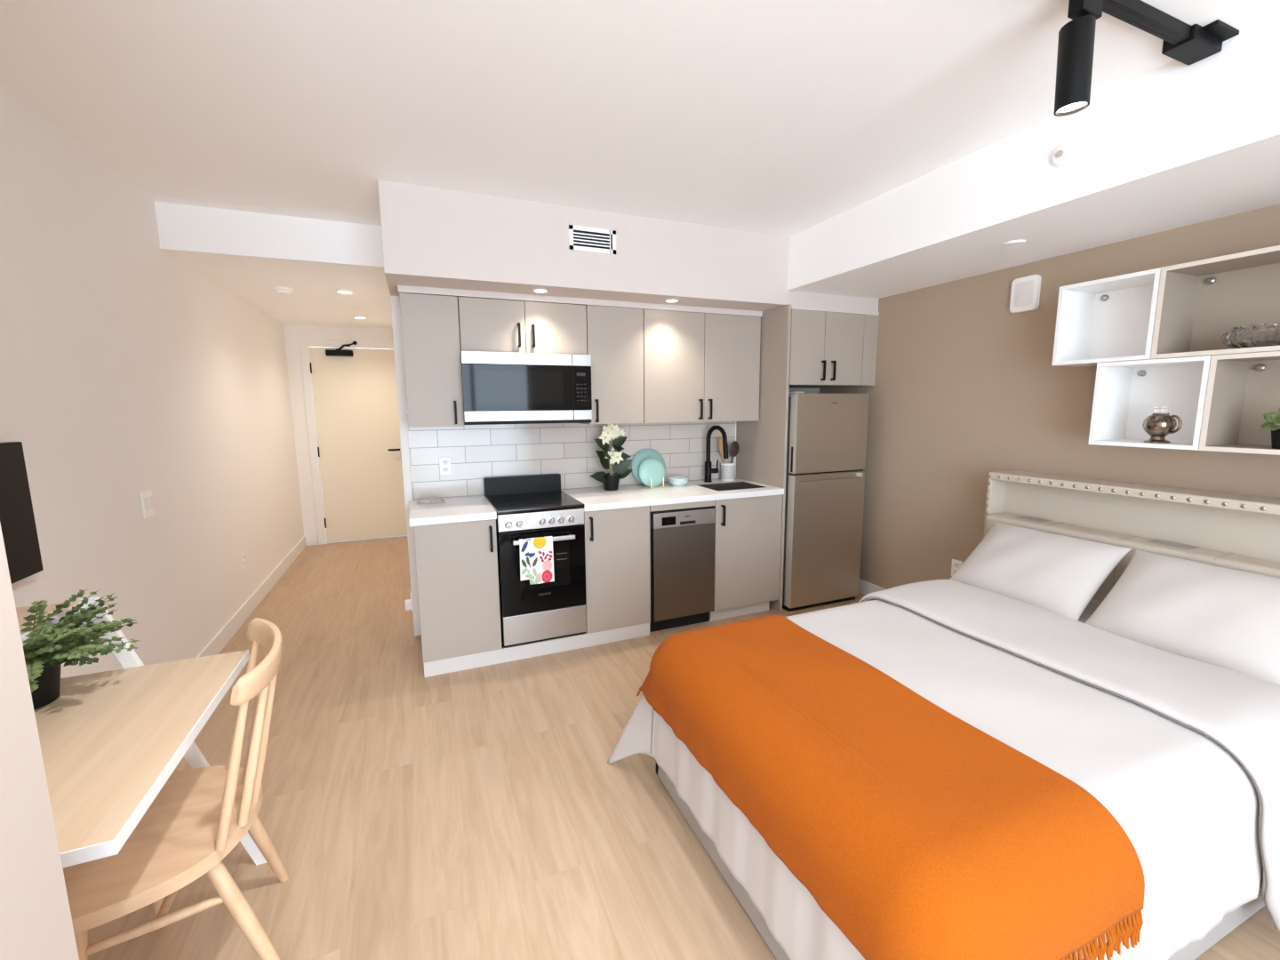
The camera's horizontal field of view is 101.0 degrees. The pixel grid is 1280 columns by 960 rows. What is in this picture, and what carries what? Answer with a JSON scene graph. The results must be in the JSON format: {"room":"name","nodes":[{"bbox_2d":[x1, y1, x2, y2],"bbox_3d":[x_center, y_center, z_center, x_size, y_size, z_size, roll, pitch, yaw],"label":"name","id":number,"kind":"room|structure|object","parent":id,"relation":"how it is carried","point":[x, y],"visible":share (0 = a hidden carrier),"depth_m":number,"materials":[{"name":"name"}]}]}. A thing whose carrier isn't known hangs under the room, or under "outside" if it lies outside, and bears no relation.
{"room":"studio apartment","nodes":[
{"label":"studio apartment","id":0,"kind":"room"},
{"bbox_2d":[0,523,79,959],"bbox_3d":[-1.069,0.160,0.322,0.750,2.615,0.469,-4,9,-22],"label":"wall pier","id":1,"kind":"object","parent":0,"point":[36,920],"depth_m":0.68,"materials":[{"name":"beige paint"}]},
{"bbox_2d":[0,80,303,678],"bbox_3d":[-2.074,-0.015,1.622,0.100,2.615,8.963,-4,9,-22],"label":"wall","id":2,"kind":"structure","parent":0,"point":[126,371],"depth_m":2.46,"materials":[{"name":"white paint"}]},
{"bbox_2d":[0,441,43,583],"bbox_3d":[-1.899,0.138,1.415,0.046,0.436,0.732,-4,9,-22],"label":"television","id":3,"kind":"object","parent":2,"relation":"attached to","point":[17,517],"visible":1,"depth_m":1.69,"materials":[{"name":"black plastic"}]},
{"bbox_2d":[140,488,154,518],"bbox_3d":[-2.394,0.115,2.570,0.010,0.130,0.100,-4,9,-22],"label":"light switch","id":4,"kind":"object","parent":2,"relation":"attached to","point":[147,499],"visible":1,"depth_m":2.56,"materials":[{"name":"white plastic"}]},
{"bbox_2d":[240,552,246,569],"bbox_3d":[-2.886,0.586,3.843,0.008,0.116,0.072,-4,9,-22],"label":"power outlet","id":5,"kind":"object","parent":2,"relation":"attached to","point":[243,557],"visible":1,"depth_m":3.83,"materials":[{"name":"white plastic"}]},
{"bbox_2d":[195,536,306,657],"bbox_3d":[-2.590,1.030,3.199,0.014,0.115,5.744,-4,9,-22],"label":"baseboard","id":6,"kind":"structure","parent":2,"relation":"attached to","point":[218,643],"depth_m":3.87,"materials":[{"name":"white paint"}]},
{"bbox_2d":[154,201,392,328],"bbox_3d":[-2.645,-1.597,4.390,1.132,0.242,2.863,-4,9,-22],"label":"ceiling","id":7,"kind":"structure","parent":0,"point":[249,254],"depth_m":3.23,"materials":[{"name":"white paint"}]},
{"bbox_2d":[273,286,294,295],"bbox_3d":[-2.601,-1.379,3.857,0.124,0.042,0.124,-4,9,-22],"label":"smoke detector","id":8,"kind":"object","parent":7,"relation":"attached to","point":[280,290],"visible":1,"depth_m":3.82,"materials":[{"name":"white plastic"}]},
{"bbox_2d":[335,289,353,294],"bbox_3d":[-2.226,-1.417,3.981,0.122,0.005,0.122,-4,9,-22],"label":"recessed light","id":9,"kind":"object","parent":7,"relation":"in","point":[337,291],"visible":1,"depth_m":3.98,"materials":[{"name":"white plastic"}]},
{"bbox_2d":[352,316,367,319],"bbox_3d":[-2.713,-1.573,5.117,0.122,0.005,0.122,-4,9,-22],"label":"recessed light","id":10,"kind":"object","parent":7,"relation":"in","point":[359,317],"visible":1,"depth_m":5.12,"materials":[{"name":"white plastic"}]},
{"bbox_2d":[283,324,393,539],"bbox_3d":[-3.199,-0.610,5.923,1.152,2.615,0.120,-4,9,-22],"label":"wall","id":11,"kind":"structure","parent":0,"point":[292,332],"depth_m":5.69,"materials":[{"name":"white paint"}]},
{"bbox_2d":[305,534,318,545],"bbox_3d":[-3.631,0.667,5.844,0.111,0.115,0.014,-4,9,-22],"label":"baseboard","id":12,"kind":"structure","parent":11,"relation":"attached to","point":[310,540],"depth_m":5.84,"materials":[{"name":"white paint"}]},
{"bbox_2d":[299,338,393,544],"bbox_3d":[-3.139,-0.419,5.955,1.002,2.228,0.116,-4,9,-22],"label":"trim","id":13,"kind":"structure","parent":11,"relation":"attached to","point":[304,344],"depth_m":5.73,"materials":[{"name":"white paint"}]},
{"bbox_2d":[308,341,407,542],"bbox_3d":[-3.101,-0.417,5.886,0.888,2.213,0.172,-4,9,-22],"label":"door","id":14,"kind":"structure","parent":11,"relation":"in","point":[356,403],"depth_m":5.91,"materials":[{"name":"beige paint"}]},
{"bbox_2d":[327,535,407,543],"bbox_3d":[-3.108,0.681,6.095,0.867,0.010,0.080,-4,9,-22],"label":"trim","id":15,"kind":"structure","parent":11,"relation":"attached to","point":[403,535],"depth_m":6.05,"materials":[{"name":"white wood"}]},
{"bbox_2d":[390,296,819,636],"bbox_3d":[0.047,-0.367,4.009,3.403,2.615,0.108,-4,9,-22],"label":"wall","id":16,"kind":"structure","parent":0,"point":[476,452],"depth_m":3.60,"materials":[{"name":"white tile"}]},
{"bbox_2d":[404,591,412,611],"bbox_3d":[-1.538,0.809,3.508,0.045,0.120,0.075,-4,9,-22],"label":"power adapter","id":17,"kind":"object","parent":16,"relation":"attached to","point":[408,603],"visible":0.89,"depth_m":3.49,"materials":[{"name":"white plastic"}]},
{"bbox_2d":[399,292,463,427],"bbox_3d":[-1.248,-0.699,3.174,0.308,0.748,0.358,-4,9,-22],"label":"upper cabinet","id":18,"kind":"object","parent":16,"relation":"attached to","point":[430,331],"visible":1,"depth_m":3.04,"materials":[{"name":"beige"}]},
{"bbox_2d":[439,456,451,474],"bbox_3d":[-1.266,-0.091,3.432,0.072,0.116,0.008,-4,9,-22],"label":"power outlet","id":19,"kind":"object","parent":16,"relation":"attached to","point":[444,462],"visible":1,"depth_m":3.43,"materials":[{"name":"white plastic"}]},
{"bbox_2d":[441,459,447,464],"bbox_3d":[-1.265,-0.115,3.426,0.034,0.032,0.002,-4,9,-22],"label":"receptacle","id":20,"kind":"object","parent":19,"relation":"attached to","point":[444,461],"depth_m":3.42,"materials":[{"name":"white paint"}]},
{"bbox_2d":[457,296,587,354],"bbox_3d":[-0.749,-0.950,3.349,0.769,0.308,0.358,-4,9,-22],"label":"upper cabinet","id":21,"kind":"object","parent":16,"relation":"attached to","point":[484,324],"visible":0.94,"depth_m":3.21,"materials":[{"name":"beige"}]},
{"bbox_2d":[460,351,591,424],"bbox_3d":[-0.739,-0.577,3.373,0.773,0.424,0.395,-4,9,-22],"label":"microwave","id":22,"kind":"object","parent":21,"relation":"attached to","point":[499,388],"visible":1,"depth_m":3.18,"materials":[{"name":"silver metal"}]},
{"bbox_2d":[580,304,643,423],"bbox_3d":[-0.208,-0.766,3.601,0.389,0.754,0.358,-4,9,-22],"label":"upper cabinet","id":23,"kind":"object","parent":16,"relation":"attached to","point":[614,334],"visible":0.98,"depth_m":3.47,"materials":[{"name":"beige"}]},
{"bbox_2d":[643,309,760,423],"bbox_3d":[0.410,-0.807,3.854,0.941,0.754,0.358,-4,9,-22],"label":"upper cabinet","id":24,"kind":"object","parent":16,"relation":"attached to","point":[699,367],"visible":1,"depth_m":3.71,"materials":[{"name":"beige"}]},
{"bbox_2d":[789,309,878,388],"bbox_3d":[1.296,-0.976,4.049,0.792,0.510,0.638,-4,9,-22],"label":"upper cabinet","id":25,"kind":"object","parent":16,"relation":"attached to","point":[827,348],"depth_m":3.78,"materials":[{"name":"beige"}]},
{"bbox_2d":[377,179,878,311],"bbox_3d":[0.123,-1.398,3.526,3.303,0.439,0.590,-4,9,-22],"label":"soffit","id":26,"kind":"structure","parent":0,"point":[435,237],"depth_m":3.02,"materials":[{"name":"beige paint"}]},
{"bbox_2d":[532,288,548,292],"bbox_3d":[-0.580,-1.106,3.086,0.092,0.005,0.092,-4,9,-22],"label":"recessed light","id":27,"kind":"object","parent":26,"relation":"in","point":[534,290],"visible":1,"depth_m":3.08,"materials":[{"name":"white plastic"}]},
{"bbox_2d":[397,285,762,316],"bbox_3d":[-0.230,-1.137,3.394,2.420,0.036,0.016,-4,9,-22],"label":"strip","id":28,"kind":"object","parent":26,"relation":"attached to","point":[407,289],"visible":1,"depth_m":3.29,"materials":[{"name":"beige paint"}]},
{"bbox_2d":[568,224,615,254],"bbox_3d":[-0.270,-1.382,3.038,0.280,0.130,0.006,-4,9,-22],"label":"ceiling vent","id":29,"kind":"object","parent":26,"relation":"in","point":[581,238],"visible":1,"depth_m":3.04,"materials":[{"name":"white plastic"}]},
{"bbox_2d":[664,298,679,302],"bbox_3d":[0.205,-1.157,3.408,0.092,0.005,0.092,-4,9,-22],"label":"recessed light","id":30,"kind":"object","parent":26,"relation":"in","point":[669,300],"visible":1,"depth_m":3.40,"materials":[{"name":"white plastic"}]},
{"bbox_2d":[791,304,879,315],"bbox_3d":[1.391,-1.207,3.759,0.808,0.025,0.012,-4,9,-22],"label":"strip","id":31,"kind":"object","parent":26,"relation":"attached to","point":[793,307],"visible":0.93,"depth_m":3.75,"materials":[{"name":"beige paint"}]},
{"bbox_2d":[0,0,1279,237],"bbox_3d":[0.010,-1.496,2.292,4.635,0.100,8.963,-4,9,-22],"label":"ceiling","id":32,"kind":"structure","parent":0,"point":[777,117],"depth_m":1.88,"materials":[{"name":"white paint"}]},
{"bbox_2d":[1102,0,1239,65],"bbox_3d":[0.555,-1.269,1.151,2.750,0.042,0.124,-4,9,-22],"label":"track rail","id":33,"kind":"object","parent":32,"relation":"attached to","point":[1186,44],"visible":0.94,"depth_m":1.57,"materials":[{"name":"black metal"}]},
{"bbox_2d":[1053,0,1103,116],"bbox_3d":[1.189,-1.157,1.433,0.109,0.282,0.077,-4,9,-22],"label":"track spotlight","id":34,"kind":"object","parent":33,"relation":"hanging from","point":[1076,44],"visible":1,"depth_m":1.41,"materials":[{"name":"black metal"}]},
{"bbox_2d":[88,536,1279,959],"bbox_3d":[0.031,1.192,2.670,4.635,0.100,8.963,-4,9,-22],"label":"floor","id":35,"kind":"structure","parent":0,"point":[481,812],"depth_m":1.97,"materials":[{"name":"brown wood"}]},
{"bbox_2d":[16,596,267,868],"bbox_3d":[-1.364,0.867,1.219,0.619,0.970,0.850,-4,9,-22],"label":"desk","id":36,"kind":"object","parent":35,"relation":"on","point":[111,740],"visible":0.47,"depth_m":1.25,"materials":[{"name":"beige wood"}]},
{"bbox_2d":[31,664,61,710],"bbox_3d":[-1.589,0.521,1.357,0.148,0.118,0.148,-4,9,-22],"label":"pot","id":37,"kind":"object","parent":36,"relation":"on","point":[48,690],"depth_m":1.36,"materials":[{"name":"black ceramic"}]},
{"bbox_2d":[20,600,86,646],"bbox_3d":[-1.537,0.410,1.084,0.252,0.025,0.804,-4,9,-22],"label":"shelf","id":38,"kind":"object","parent":36,"relation":"attached to","point":[50,608],"depth_m":1.40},
{"bbox_2d":[19,589,138,710],"bbox_3d":[-1.506,0.428,1.342,0.338,0.306,0.346,-5,9,-31],"label":"potted fern","id":39,"kind":"object","parent":36,"relation":"on","point":[68,641],"visible":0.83,"depth_m":1.33,"materials":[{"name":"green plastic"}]},
{"bbox_2d":[63,617,288,959],"bbox_3d":[-1.185,0.891,1.386,0.486,0.880,0.535,-4,9,-22],"label":"dining chair","id":40,"kind":"object","parent":35,"relation":"on","point":[199,815],"visible":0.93,"depth_m":1.30,"materials":[{"name":"brown wood"}]},
{"bbox_2d":[413,519,502,663],"bbox_3d":[-1.127,0.585,3.240,0.432,0.786,0.654,-4,9,-22],"label":"base cabinet","id":41,"kind":"object","parent":35,"relation":"on","point":[457,563],"visible":0.95,"depth_m":2.97,"materials":[{"name":"beige wood"}]},
{"bbox_2d":[408,495,496,526],"bbox_3d":[-1.139,0.176,3.186,0.454,0.040,0.623,-4,9,-22],"label":"countertop","id":42,"kind":"structure","parent":41,"relation":"on","point":[457,509],"depth_m":3.01,"materials":[{"name":"white stone"}]},
{"bbox_2d":[416,496,445,504],"bbox_3d":[-1.311,0.124,3.309,0.172,0.028,0.142,-4,9,-22],"label":"packet","id":43,"kind":"object","parent":42,"relation":"on","point":[435,500],"visible":1,"depth_m":3.28,"materials":[{"name":"white plastic"}]},
{"bbox_2d":[483,473,586,647],"bbox_3d":[-0.676,0.478,3.382,0.512,0.943,0.688,-4,9,-22],"label":"range","id":44,"kind":"object","parent":35,"relation":"on","point":[530,506],"visible":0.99,"depth_m":3.15,"materials":[{"name":"black metal"}]},
{"bbox_2d":[485,490,584,515],"bbox_3d":[-0.678,0.136,3.334,0.512,0.025,0.573,-4,9,-22],"label":"cooktop","id":45,"kind":"object","parent":44,"relation":"in","point":[507,502],"depth_m":3.21,"materials":[{"name":"black glass"}]},
{"bbox_2d":[519,536,554,584],"bbox_3d":[-0.596,0.464,3.044,0.196,0.269,0.038,-4,9,-22],"label":"tea towel","id":46,"kind":"object","parent":44,"relation":"hanging from","point":[536,554],"visible":1,"depth_m":3.03,"materials":[{"name":"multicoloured fabric"}]},
{"bbox_2d":[423,623,649,677],"bbox_3d":[-0.576,1.024,3.231,1.384,0.087,0.016,-4,9,-22],"label":"plinth","id":47,"kind":"object","parent":35,"relation":"on","point":[511,653],"visible":1,"depth_m":3.19,"materials":[{"name":"white laminate"}]},
{"bbox_2d":[584,505,650,633],"bbox_3d":[-0.244,0.527,3.602,0.436,0.786,0.654,-4,9,-22],"label":"base cabinet","id":48,"kind":"object","parent":35,"relation":"on","point":[618,550],"visible":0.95,"depth_m":3.33,"materials":[{"name":"beige wood"}]},
{"bbox_2d":[560,478,783,511],"bbox_3d":[0.222,0.087,3.744,1.468,0.040,0.623,-4,9,-22],"label":"countertop","id":49,"kind":"structure","parent":48,"relation":"on","point":[637,495],"depth_m":3.56,"materials":[{"name":"white stone"}]},
{"bbox_2d":[590,424,632,490],"bbox_3d":[-0.200,-0.173,3.692,0.302,0.494,0.183,-1,8,-3],"label":"potted flower","id":50,"kind":"object","parent":49,"relation":"on","point":[620,469],"visible":0.99,"depth_m":3.69,"materials":[{"name":"green plant"}]},
{"bbox_2d":[632,448,665,485],"bbox_3d":[0.068,-0.097,3.944,0.276,0.270,0.068,-4,9,-22],"label":"plate","id":51,"kind":"object","parent":49,"relation":"on","point":[644,454],"visible":0.49,"depth_m":3.92,"materials":[{"name":"teal ceramic"}]},
{"bbox_2d":[644,477,663,487],"bbox_3d":[0.102,0.013,3.852,0.106,0.078,0.128,-4,9,-22],"label":"plate stand","id":52,"kind":"object","parent":49,"relation":"on","point":[660,486],"visible":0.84,"depth_m":3.81,"materials":[{"name":"gold metal"}]},
{"bbox_2d":[639,457,665,487],"bbox_3d":[0.091,-0.054,3.857,0.212,0.206,0.063,-4,9,-22],"label":"plate","id":53,"kind":"object","parent":52,"relation":"on","point":[653,468],"visible":0.98,"depth_m":3.84,"materials":[{"name":"teal ceramic"}]},
{"bbox_2d":[667,479,688,486],"bbox_3d":[0.284,0.019,3.919,0.156,0.045,0.156,-4,9,-22],"label":"bowl","id":54,"kind":"object","parent":49,"relation":"on","point":[673,483],"visible":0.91,"depth_m":3.87,"materials":[{"name":"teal ceramic"}]},
{"bbox_2d":[667,476,688,480],"bbox_3d":[0.283,0.006,3.917,0.152,0.046,0.152,-4,9,-22],"label":"bowl","id":55,"kind":"object","parent":54,"relation":"in","point":[672,478],"visible":0.66,"depth_m":3.95,"materials":[{"name":"white ceramic"}]},
{"bbox_2d":[704,424,727,482],"bbox_3d":[0.594,-0.199,4.032,0.206,0.439,0.098,6,10,37],"label":"faucet","id":56,"kind":"object","parent":49,"relation":"on","point":[708,470],"visible":1,"depth_m":4.04,"materials":[{"name":"black metal"}]},
{"bbox_2d":[720,462,735,480],"bbox_3d":[0.695,-0.069,4.189,0.115,0.137,0.115,-4,9,-22],"label":"utensil crock","id":57,"kind":"object","parent":49,"relation":"on","point":[727,469],"visible":0.99,"depth_m":4.14,"materials":[{"name":"white ceramic"}]},
{"bbox_2d":[718,437,725,463],"bbox_3d":[0.654,-0.176,4.167,0.081,0.325,0.018,-2,8,-12],"label":"spatula","id":58,"kind":"object","parent":57,"relation":"in","point":[720,442],"visible":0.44,"depth_m":4.14,"materials":[{"name":"brown wood"}]},
{"bbox_2d":[728,440,738,463],"bbox_3d":[0.742,-0.162,4.176,0.092,0.294,0.017,-3,8,-14],"label":"wooden spoon","id":59,"kind":"object","parent":57,"relation":"in","point":[733,449],"visible":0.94,"depth_m":4.16,"materials":[{"name":"brown wood"}]},
{"bbox_2d":[697,481,765,508],"bbox_3d":[0.669,0.155,3.886,0.410,0.223,0.310,-4,9,-22],"label":"sink","id":60,"kind":"object","parent":49,"relation":"in","point":[736,485],"visible":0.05,"depth_m":4.02,"materials":[{"name":"black metal"}]},
{"bbox_2d":[649,500,715,631],"bbox_3d":[0.180,0.543,3.783,0.476,0.873,0.610,-4,9,-22],"label":"dishwasher","id":61,"kind":"object","parent":35,"relation":"on","point":[682,541],"depth_m":3.50,"materials":[{"name":"silver metal"}]},
{"bbox_2d":[709,494,782,621],"bbox_3d":[0.651,0.513,3.975,0.551,0.873,0.654,-4,9,-22],"label":"base cabinet","id":62,"kind":"object","parent":35,"relation":"on","point":[748,531],"depth_m":3.71,"materials":[{"name":"beige"}]},
{"bbox_2d":[735,304,791,611],"bbox_3d":[0.906,-0.151,4.009,0.023,2.175,0.620,-4,9,-22],"label":"end panel","id":63,"kind":"object","parent":35,"relation":"on","point":[761,458],"visible":0.56,"depth_m":3.82,"materials":[{"name":"beige laminate"}]},
{"bbox_2d":[782,391,869,611],"bbox_3d":[1.259,0.120,4.151,0.657,1.592,0.659,-4,9,-22],"label":"refrigerator","id":64,"kind":"object","parent":35,"relation":"on","point":[828,433],"visible":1,"depth_m":3.83,"materials":[{"name":"silver metal"}]},
{"bbox_2d":[655,470,1279,959],"bbox_3d":[1.399,0.667,1.955,2.381,1.118,1.617,-4,9,-22],"label":"bed","id":65,"kind":"object","parent":35,"relation":"on","point":[1226,530],"visible":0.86,"depth_m":2.32,"materials":[{"name":"grey fabric"}]},
{"bbox_2d":[607,579,1279,959],"bbox_3d":[0.969,0.920,1.843,1.778,0.662,1.565,-4,9,-22],"label":"duvet","id":66,"kind":"object","parent":65,"relation":"on","point":[1182,752],"visible":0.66,"depth_m":1.47,"materials":[{"name":"white fabric"}]},
{"bbox_2d":[636,614,1144,959],"bbox_3d":[0.522,0.804,1.623,0.608,0.324,1.411,-4,9,-22],"label":"throw blanket","id":67,"kind":"object","parent":66,"relation":"on","point":[918,832],"visible":1,"depth_m":1.20,"materials":[{"name":"orange fabric"}]},
{"bbox_2d":[949,521,1131,620],"bbox_3d":[1.855,0.421,2.514,0.360,0.316,0.595,-4,9,-22],"label":"pillow","id":68,"kind":"object","parent":65,"relation":"on","point":[1056,573],"visible":0.8,"depth_m":2.40,"materials":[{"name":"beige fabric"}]},
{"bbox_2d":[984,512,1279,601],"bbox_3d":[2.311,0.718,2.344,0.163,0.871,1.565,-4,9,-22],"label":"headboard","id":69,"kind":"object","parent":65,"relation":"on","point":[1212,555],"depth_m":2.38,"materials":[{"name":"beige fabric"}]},
{"bbox_2d":[1085,549,1279,685],"bbox_3d":[2.088,0.497,1.958,0.360,0.316,0.595,-4,9,-22],"label":"pillow","id":70,"kind":"object","parent":65,"relation":"on","point":[1226,618],"visible":0.8,"depth_m":1.92,"materials":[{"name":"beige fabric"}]},
{"bbox_2d":[787,11,1279,298],"bbox_3d":[2.371,-1.160,1.359,0.820,0.343,5.160,-4,9,-22],"label":"ceiling beam","id":71,"kind":"structure","parent":0,"point":[1176,144],"depth_m":2.11,"materials":[{"name":"white paint"}]},
{"bbox_2d":[1003,240,1025,247],"bbox_3d":[1.817,-1.147,2.560,0.090,0.009,0.090,-4,9,-22],"label":"recessed light","id":72,"kind":"object","parent":71,"relation":"attached to","point":[1015,243],"visible":1,"depth_m":2.55,"materials":[{"name":"white plastic"}]},
{"bbox_2d":[1050,142,1075,167],"bbox_3d":[1.627,-1.259,2.041,0.026,0.084,0.084,-4,9,-22],"label":"sprinkler","id":73,"kind":"object","parent":71,"relation":"attached to","point":[1064,153],"visible":1,"depth_m":2.04,"materials":[{"name":"white plastic"}]},
{"bbox_2d":[819,203,1279,589],"bbox_3d":[2.692,-0.100,1.961,0.100,2.615,5.950,-4,9,-22],"label":"wall","id":74,"kind":"structure","parent":0,"point":[967,388],"depth_m":3.21,"materials":[{"name":"beige paint"}]},
{"bbox_2d":[859,578,885,595],"bbox_3d":[1.865,0.884,3.985,0.014,0.115,1.660,-4,9,-22],"label":"baseboard","id":75,"kind":"structure","parent":74,"relation":"attached to","point":[866,588],"depth_m":4.15,"materials":[{"name":"white paint"}]},
{"bbox_2d":[951,559,962,575],"bbox_3d":[2.067,0.580,3.449,0.008,0.116,0.072,-4,9,-22],"label":"power outlet","id":76,"kind":"object","parent":74,"relation":"attached to","point":[956,564],"visible":0.7,"depth_m":3.45,"materials":[{"name":"white plastic"}]},
{"bbox_2d":[953,562,959,567],"bbox_3d":[2.065,0.556,3.444,0.002,0.032,0.034,-4,9,-22],"label":"receptacle","id":77,"kind":"object","parent":76,"relation":"attached to","point":[956,564],"depth_m":3.44,"materials":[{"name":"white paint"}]},
{"bbox_2d":[1009,274,1041,312],"bbox_3d":[2.154,-1.040,2.955,0.028,0.188,0.144,-4,9,-22],"label":"door chime","id":78,"kind":"object","parent":74,"relation":"attached to","point":[1025,294],"visible":1,"depth_m":2.94,"materials":[{"name":"white plastic"}]},
{"bbox_2d":[1051,267,1161,367],"bbox_3d":[2.241,-0.738,2.471,0.270,0.376,0.384,-4,9,-22],"label":"cube shelf","id":79,"kind":"object","parent":74,"relation":"attached to","point":[1109,319],"visible":0.66,"depth_m":2.58,"materials":[{"name":"white wood"}]},
{"bbox_2d":[1088,355,1211,450],"bbox_3d":[2.317,-0.339,2.348,0.270,0.377,0.384,-4,9,-22],"label":"cube shelf","id":80,"kind":"object","parent":74,"relation":"attached to","point":[1126,393],"visible":0.64,"depth_m":2.45,"materials":[{"name":"white wood"}]},
{"bbox_2d":[1142,407,1182,443],"bbox_3d":[2.279,-0.242,2.315,0.110,0.157,0.119,3,9,26],"label":"decorative jar","id":81,"kind":"object","parent":80,"relation":"on","point":[1158,425],"visible":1,"depth_m":2.29,"materials":[{"name":"silver glass"}]},
{"bbox_2d":[1150,245,1279,359],"bbox_3d":[2.456,-0.667,1.954,0.271,0.376,0.740,-4,9,-22],"label":"cube shelf","id":82,"kind":"object","parent":74,"relation":"attached to","point":[1199,301],"visible":0.94,"depth_m":2.22,"materials":[{"name":"beige wood"}]},
{"bbox_2d":[1220,322,1279,348],"bbox_3d":[2.411,-0.550,2.033,0.240,0.086,0.240,-4,9,-22],"label":"glass bowl","id":83,"kind":"object","parent":82,"relation":"on","point":[1261,334],"visible":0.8,"depth_m":1.99,"materials":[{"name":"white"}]},
{"bbox_2d":[1198,351,1279,455],"bbox_3d":[2.527,-0.271,1.846,0.271,0.377,0.708,-4,9,-22],"label":"cube shelf","id":84,"kind":"object","parent":74,"relation":"attached to","point":[1245,387],"visible":1,"depth_m":2.14,"materials":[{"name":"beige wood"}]},
{"bbox_2d":[1260,407,1279,448],"bbox_3d":[2.429,-0.202,1.970,0.186,0.172,0.167,-4,9,-22],"label":"potted plant","id":85,"kind":"object","parent":84,"relation":"on","point":[1272,418],"visible":1,"depth_m":1.99,"materials":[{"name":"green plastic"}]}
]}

